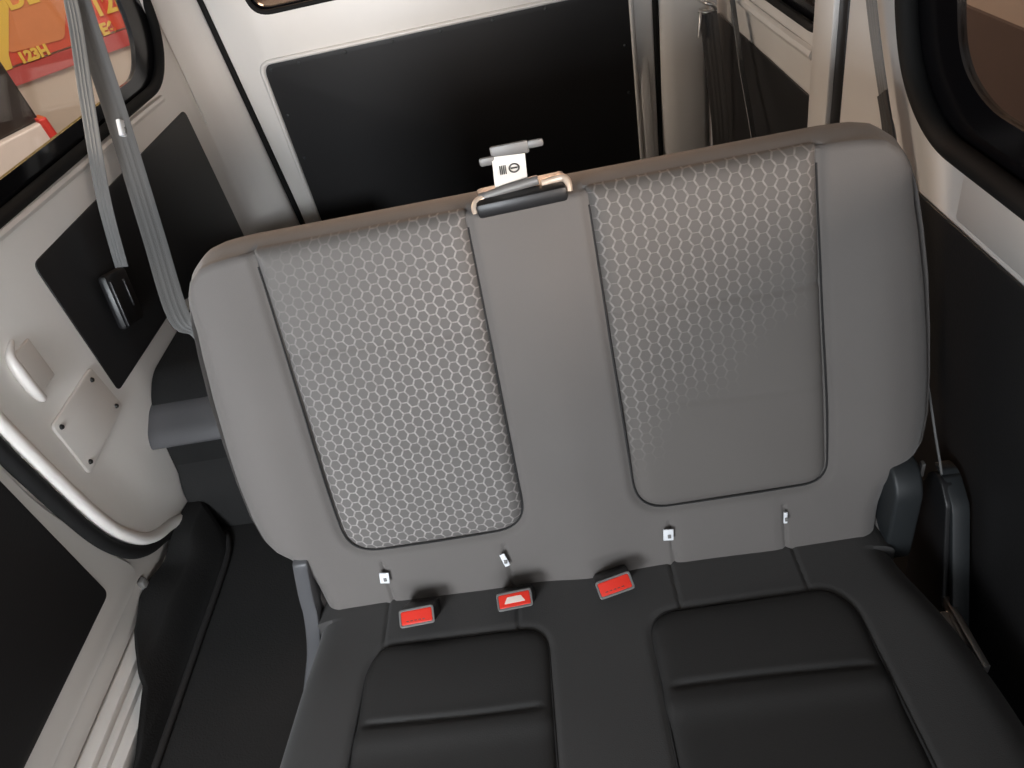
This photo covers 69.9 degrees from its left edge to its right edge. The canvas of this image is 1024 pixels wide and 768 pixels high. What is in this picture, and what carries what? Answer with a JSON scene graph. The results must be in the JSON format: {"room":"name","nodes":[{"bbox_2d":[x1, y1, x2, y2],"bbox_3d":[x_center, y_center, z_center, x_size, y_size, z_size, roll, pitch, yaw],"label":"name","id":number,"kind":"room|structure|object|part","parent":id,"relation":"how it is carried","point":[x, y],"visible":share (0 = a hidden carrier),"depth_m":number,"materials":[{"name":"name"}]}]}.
{"room":"vehicle interior","nodes":[
{"label":"vehicle interior","id":0,"kind":"room"},
{"bbox_2d":[0,43,250,544],"bbox_3d":[-0.894,-0.377,1.661,0.049,1.320,1.295,-9,38,6],"label":"wall","id":1,"kind":"structure","parent":0,"point":[137,486],"depth_m":1.46,"materials":[{"name":"white paint"}]},
{"bbox_2d":[5,339,53,401],"bbox_3d":[-0.859,-0.027,1.303,0.022,0.120,0.083,-17,38,-4],"label":"grip recess","id":2,"kind":"object","parent":1,"relation":"attached to","point":[26,364],"visible":1,"depth_m":1.29,"materials":[{"name":"white paint"}]},
{"bbox_2d":[0,0,164,228],"bbox_3d":[-0.958,-0.696,1.509,0.035,0.406,1.090,-9,38,6],"label":"window","id":3,"kind":"structure","parent":1,"relation":"in","point":[28,179],"depth_m":1.58,"materials":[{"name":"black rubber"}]},
{"bbox_2d":[0,465,168,767],"bbox_3d":[-0.898,0.343,0.723,0.046,1.275,1.660,-9,38,6],"label":"door","id":4,"kind":"structure","parent":1,"relation":"in","point":[69,605],"depth_m":1.28,"materials":[{"name":"white paint"}]},
{"bbox_2d":[51,369,121,471],"bbox_3d":[-0.826,0.066,1.438,0.010,0.132,0.185,-9,38,6],"label":"plate","id":5,"kind":"object","parent":1,"relation":"attached to","point":[86,420],"visible":1,"depth_m":1.42,"materials":[{"name":"white paint"}]},
{"bbox_2d":[0,437,173,558],"bbox_3d":[-0.886,-0.066,1.264,0.030,1.308,0.342,-9,38,6],"label":"trim","id":6,"kind":"structure","parent":1,"relation":"attached to","point":[11,461],"depth_m":1.34,"materials":[{"name":"black rubber"}]},
{"bbox_2d":[0,411,182,544],"bbox_3d":[-0.875,-0.089,1.241,0.031,1.268,0.282,-9,38,6],"label":"trim","id":7,"kind":"structure","parent":1,"relation":"attached to","point":[9,431],"depth_m":1.35,"materials":[{"name":"white paint"}]},
{"bbox_2d":[74,628,141,767],"bbox_3d":[-0.749,0.896,1.062,0.150,0.065,1.540,-9,38,6],"label":"trim","id":8,"kind":"structure","parent":1,"relation":"attached to","point":[111,740],"depth_m":1.35,"materials":[{"name":"white paint"}]},
{"bbox_2d":[78,0,193,337],"bbox_3d":[-0.818,-0.529,1.555,0.123,0.916,0.508,-21,38,-9],"label":"belt","id":9,"kind":"object","parent":1,"relation":"attached to","point":[102,72],"visible":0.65,"depth_m":1.58,"materials":[{"name":"grey fabric"}]},
{"bbox_2d":[35,112,243,388],"bbox_3d":[-0.855,-0.322,1.829,0.004,0.450,0.868,-9,38,6],"label":"trim panel","id":10,"kind":"object","parent":1,"relation":"attached to","point":[196,215],"visible":0.65,"depth_m":1.69,"materials":[{"name":"black plastic"}]},
{"bbox_2d":[63,0,143,328],"bbox_3d":[-0.876,-0.558,1.512,0.054,0.789,0.488,-7,38,9],"label":"belt","id":11,"kind":"object","parent":10,"relation":"attached to","point":[116,286],"visible":1,"depth_m":1.51,"materials":[{"name":"grey woven fabric webbing"},{"name":"black plastic"},{"name":"metal"}]},
{"bbox_2d":[140,0,304,233],"bbox_3d":[-0.879,-0.819,2.209,0.164,1.320,0.244,-9,38,6],"label":"trim","id":12,"kind":"structure","parent":1,"relation":"attached to","point":[264,205],"depth_m":2.17,"materials":[{"name":"white paint"}]},
{"bbox_2d":[159,523,991,767],"bbox_3d":[0.023,0.537,1.376,1.660,0.080,3.300,-9,38,6],"label":"floor","id":13,"kind":"structure","parent":0,"point":[239,705],"depth_m":1.44,"materials":[{"name":"grey carpet"}]},
{"bbox_2d":[133,501,231,767],"bbox_3d":[-0.708,0.743,1.197,0.140,0.101,1.502,-9,38,6],"label":"floor mat","id":14,"kind":"object","parent":13,"relation":"on","point":[176,606],"visible":0.92,"depth_m":1.52,"materials":[{"name":"black rubber"}]},
{"bbox_2d":[148,310,253,526],"bbox_3d":[-0.614,-0.101,2.003,0.383,0.372,0.915,-9,38,6],"label":"wheel arch cover","id":15,"kind":"object","parent":13,"relation":"on","point":[181,421],"visible":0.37,"depth_m":1.68,"materials":[{"name":"grey plastic"}]},
{"bbox_2d":[189,122,1023,767],"bbox_3d":[0.105,0.218,0.979,1.144,0.876,0.818,-9,38,6],"label":"seat","id":16,"kind":"object","parent":13,"relation":"on","point":[704,373],"visible":1,"depth_m":1.06,"materials":[{"name":"grey fabric"}]},
{"bbox_3d":[-0.168,0.021,1.112,0.312,0.488,0.186,-9,38,6],"label":"backrest panel","id":17,"kind":"part","parent":16,"relation":"part of","materials":[{"name":"fabric"}]},
{"bbox_2d":[399,597,440,627],"bbox_3d":[-0.145,0.378,1.200,0.059,0.090,0.082,-11,38,3],"label":"buckle","id":18,"kind":"object","parent":16,"relation":"on","point":[416,613],"visible":1,"depth_m":1.16,"materials":[{"name":"red plastic"}]},
{"bbox_3d":[-0.088,0.523,1.015,0.309,0.031,0.382,-9,38,6],"label":"cushion panel","id":19,"kind":"part","parent":16,"relation":"part of","materials":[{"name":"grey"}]},
{"bbox_3d":[-0.001,-0.310,0.978,0.089,0.024,0.008,-9,38,6],"label":"handle plate","id":20,"kind":"part","parent":16,"relation":"part of","materials":[{"name":"grey metal"}]},
{"bbox_2d":[496,584,535,611],"bbox_3d":[0.011,0.355,1.191,0.059,0.096,0.074,-11,38,4],"label":"buckle","id":21,"kind":"object","parent":16,"relation":"on","point":[522,596],"visible":1,"depth_m":1.15,"materials":[{"name":"red plastic"}]},
{"bbox_3d":[0.007,0.343,1.178,0.058,0.056,0.027,-13,80,5],"label":"casing","id":22,"kind":"part","parent":21,"relation":"part of","materials":[{"name":"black plastic"}]},
{"bbox_3d":[0.080,0.029,1.158,1.111,0.652,0.302,-9,38,6],"label":"backrest","id":23,"kind":"part","parent":16,"relation":"part of","materials":[{"name":"grey fabric"}]},
{"bbox_2d":[593,565,634,599],"bbox_3d":[0.162,0.320,1.175,0.061,0.091,0.085,-15,38,-1],"label":"buckle","id":24,"kind":"object","parent":16,"relation":"on","point":[614,581],"visible":1,"depth_m":1.13,"materials":[{"name":"red plastic"}]},
{"bbox_2d":[280,524,1023,767],"bbox_3d":[0.159,0.514,1.065,1.045,0.167,0.583,-9,38,6],"label":"cushion","id":25,"kind":"object","parent":16,"relation":"on","point":[816,650],"depth_m":1.05,"materials":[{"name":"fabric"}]},
{"bbox_3d":[0.297,-0.057,1.065,0.308,0.485,0.185,-9,38,6],"label":"backrest panel","id":26,"kind":"part","parent":16,"relation":"part of","materials":[{"name":"fabric"}]},
{"bbox_3d":[0.365,0.448,0.970,0.312,0.031,0.382,-9,38,6],"label":"cushion panel","id":27,"kind":"part","parent":16,"relation":"part of","materials":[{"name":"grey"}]},
{"bbox_3d":[0.694,0.278,1.190,0.018,0.295,0.148,-9,38,6],"label":"plate","id":28,"kind":"part","parent":16,"relation":"part of","materials":[{"name":"black plastic"}]},
{"bbox_2d":[929,385,942,474],"bbox_3d":[0.652,0.068,1.135,0.006,0.262,0.168,-9,38,6],"label":"belt","id":29,"kind":"object","parent":16,"relation":"hanging from","point":[930,399],"visible":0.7,"depth_m":1.13,"materials":[{"name":"grey fabric"}]},
{"bbox_2d":[940,596,990,672],"bbox_3d":[0.711,0.412,1.176,0.026,0.101,0.150,-9,38,6],"label":"rail","id":30,"kind":"object","parent":13,"relation":"on","point":[952,615],"visible":0.54,"depth_m":1.14,"materials":[{"name":"silver metal"}]},
{"bbox_3d":[0.702,0.391,1.172,0.016,0.027,0.052,-9,38,6],"label":"lever","id":31,"kind":"part","parent":30,"relation":"part of","materials":[{"name":"black plastic"}]},
{"bbox_2d":[717,0,1023,285],"bbox_3d":[0.641,-0.254,1.036,0.054,1.320,2.820,-9,38,6],"label":"wall","id":32,"kind":"structure","parent":0,"point":[992,226],"depth_m":1.17,"materials":[{"name":"white paint"}]},
{"bbox_2d":[658,0,710,154],"bbox_3d":[0.494,-1.065,2.096,0.168,1.320,0.156,-9,38,6],"label":"trim","id":33,"kind":"structure","parent":32,"relation":"attached to","point":[686,116],"depth_m":2.16,"materials":[{"name":"white paint"}]},
{"bbox_2d":[697,0,728,145],"bbox_3d":[0.586,-0.852,2.119,0.091,0.491,0.059,4,41,22],"label":"belt","id":34,"kind":"object","parent":32,"relation":"hanging from","point":[708,26],"visible":0.83,"depth_m":2.07,"materials":[{"name":"grey fabric"}]},
{"bbox_2d":[730,0,755,137],"bbox_3d":[0.573,-0.863,1.852,0.024,0.619,0.564,-8,38,8],"label":"belt","id":35,"kind":"object","parent":32,"relation":"attached to","point":[732,2],"visible":0.69,"depth_m":1.85,"materials":[{"name":"grey fabric"}]},
{"bbox_2d":[717,13,808,141],"bbox_3d":[0.672,-0.574,1.983,0.004,0.618,0.900,-9,38,6],"label":"trim panel","id":36,"kind":"object","parent":32,"relation":"attached to","point":[779,104],"visible":0.41,"depth_m":1.87,"materials":[{"name":"black plastic"}]},
{"bbox_2d":[765,0,814,32],"bbox_3d":[0.562,-1.037,1.523,0.032,0.461,0.574,-9,38,6],"label":"window","id":37,"kind":"structure","parent":32,"relation":"in","point":[801,12],"depth_m":1.53,"materials":[{"name":"black glass"}]},
{"bbox_3d":[0.572,-1.039,1.522,0.004,0.385,0.478,-9,38,6],"label":"pane","id":38,"kind":"part","parent":37,"relation":"part of","materials":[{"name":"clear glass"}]},
{"bbox_2d":[807,0,839,126],"bbox_3d":[0.617,-0.583,1.454,0.020,1.310,0.098,-9,38,6],"label":"trim","id":39,"kind":"structure","parent":32,"relation":"attached to","point":[826,12],"depth_m":1.41,"materials":[{"name":"white paint"}]},
{"bbox_2d":[830,0,849,123],"bbox_3d":[0.622,-0.540,1.399,0.006,1.310,0.040,-9,38,6],"label":"trim","id":40,"kind":"structure","parent":32,"relation":"attached to","point":[844,7],"depth_m":1.35,"materials":[{"name":"black plastic"}]},
{"bbox_2d":[866,0,896,140],"bbox_3d":[0.577,-0.492,1.149,0.020,0.747,0.456,-8,38,8],"label":"belt","id":41,"kind":"object","parent":32,"relation":"attached to","point":[887,123],"visible":0.37,"depth_m":1.15,"materials":[{"name":"grey fabric"}]},
{"bbox_2d":[894,0,1023,220],"bbox_3d":[0.591,-0.204,0.478,0.040,0.526,1.517,-9,38,6],"label":"window frame","id":42,"kind":"structure","parent":32,"relation":"in","point":[951,106],"depth_m":1.01,"materials":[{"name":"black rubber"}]},
{"bbox_2d":[913,192,1023,725],"bbox_3d":[0.706,0.324,0.845,0.004,0.622,1.600,-9,38,6],"label":"trim panel","id":43,"kind":"object","parent":32,"relation":"attached to","point":[976,307],"visible":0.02,"depth_m":1.07,"materials":[{"name":"black plastic"}]},
{"bbox_3d":[-0.051,-0.417,2.659,1.750,0.160,0.100,-9,38,6],"label":"wall","id":44,"kind":"structure","parent":0,"visible":0},
{"bbox_2d":[197,0,662,224],"bbox_3d":[-0.192,-0.934,2.141,1.243,1.315,0.162,-9,38,6],"label":"door frame","id":45,"kind":"structure","parent":44,"relation":"attached to","point":[655,9],"depth_m":2.19,"materials":[{"name":"black rubber"}]},
{"bbox_2d":[203,0,658,223],"bbox_3d":[-0.192,-0.942,2.150,1.212,1.285,0.180,-9,38,6],"label":"door","id":46,"kind":"structure","parent":44,"relation":"in","point":[361,106],"depth_m":2.18,"materials":[{"name":"white paint"}]},
{"bbox_2d":[245,0,333,14],"bbox_3d":[-0.260,-1.221,1.856,1.000,0.359,0.066,-9,38,6],"label":"window","id":47,"kind":"structure","parent":46,"relation":"attached to","point":[259,8],"depth_m":2.01,"materials":[{"name":"black glass"}]},
{"label":"outside","id":48,"kind":"structure","parent":0,"visible":0},
{"bbox_2d":[163,0,716,560],"bbox_3d":[0.352,1.214,1.921,28.000,0.050,28.000,-9,38,6],"label":"ground","id":49,"kind":"structure","parent":48,"point":[714,1],"depth_m":6.66,"materials":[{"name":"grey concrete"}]},
{"bbox_2d":[0,62,56,176],"bbox_3d":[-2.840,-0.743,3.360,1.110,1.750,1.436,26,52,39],"label":"parked car","id":50,"kind":"object","parent":49,"relation":"on","point":[22,131],"visible":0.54,"depth_m":3.14,"materials":[{"name":"white metal"}]},
{"bbox_2d":[35,115,56,138],"bbox_3d":[-2.055,-1.120,3.241,0.120,0.130,0.047,26,52,39],"label":"tail lamp","id":51,"kind":"object","parent":50,"relation":"attached to","point":[43,128],"depth_m":3.18,"materials":[{"name":"red plastic"}]},
{"bbox_2d":[12,0,291,132],"bbox_3d":[-3.120,-2.025,4.055,0.200,3.612,8.000,22,50,37],"label":"building","id":52,"kind":"structure","parent":49,"relation":"on","point":[54,96],"depth_m":4.48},
{"bbox_2d":[0,0,129,85],"bbox_3d":[-2.734,-2.389,4.139,0.049,1.100,3.400,22,50,37],"label":"signboard","id":53,"kind":"object","parent":52,"relation":"attached to","point":[30,30],"visible":0.66,"depth_m":4.28,"materials":[{"name":"orange"}]},
{"bbox_2d":[967,0,1023,123],"bbox_3d":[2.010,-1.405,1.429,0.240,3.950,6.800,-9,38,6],"label":"window","id":54,"kind":"structure","parent":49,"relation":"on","point":[995,28],"depth_m":3.09,"materials":[{"name":"clear glass"}]}
]}

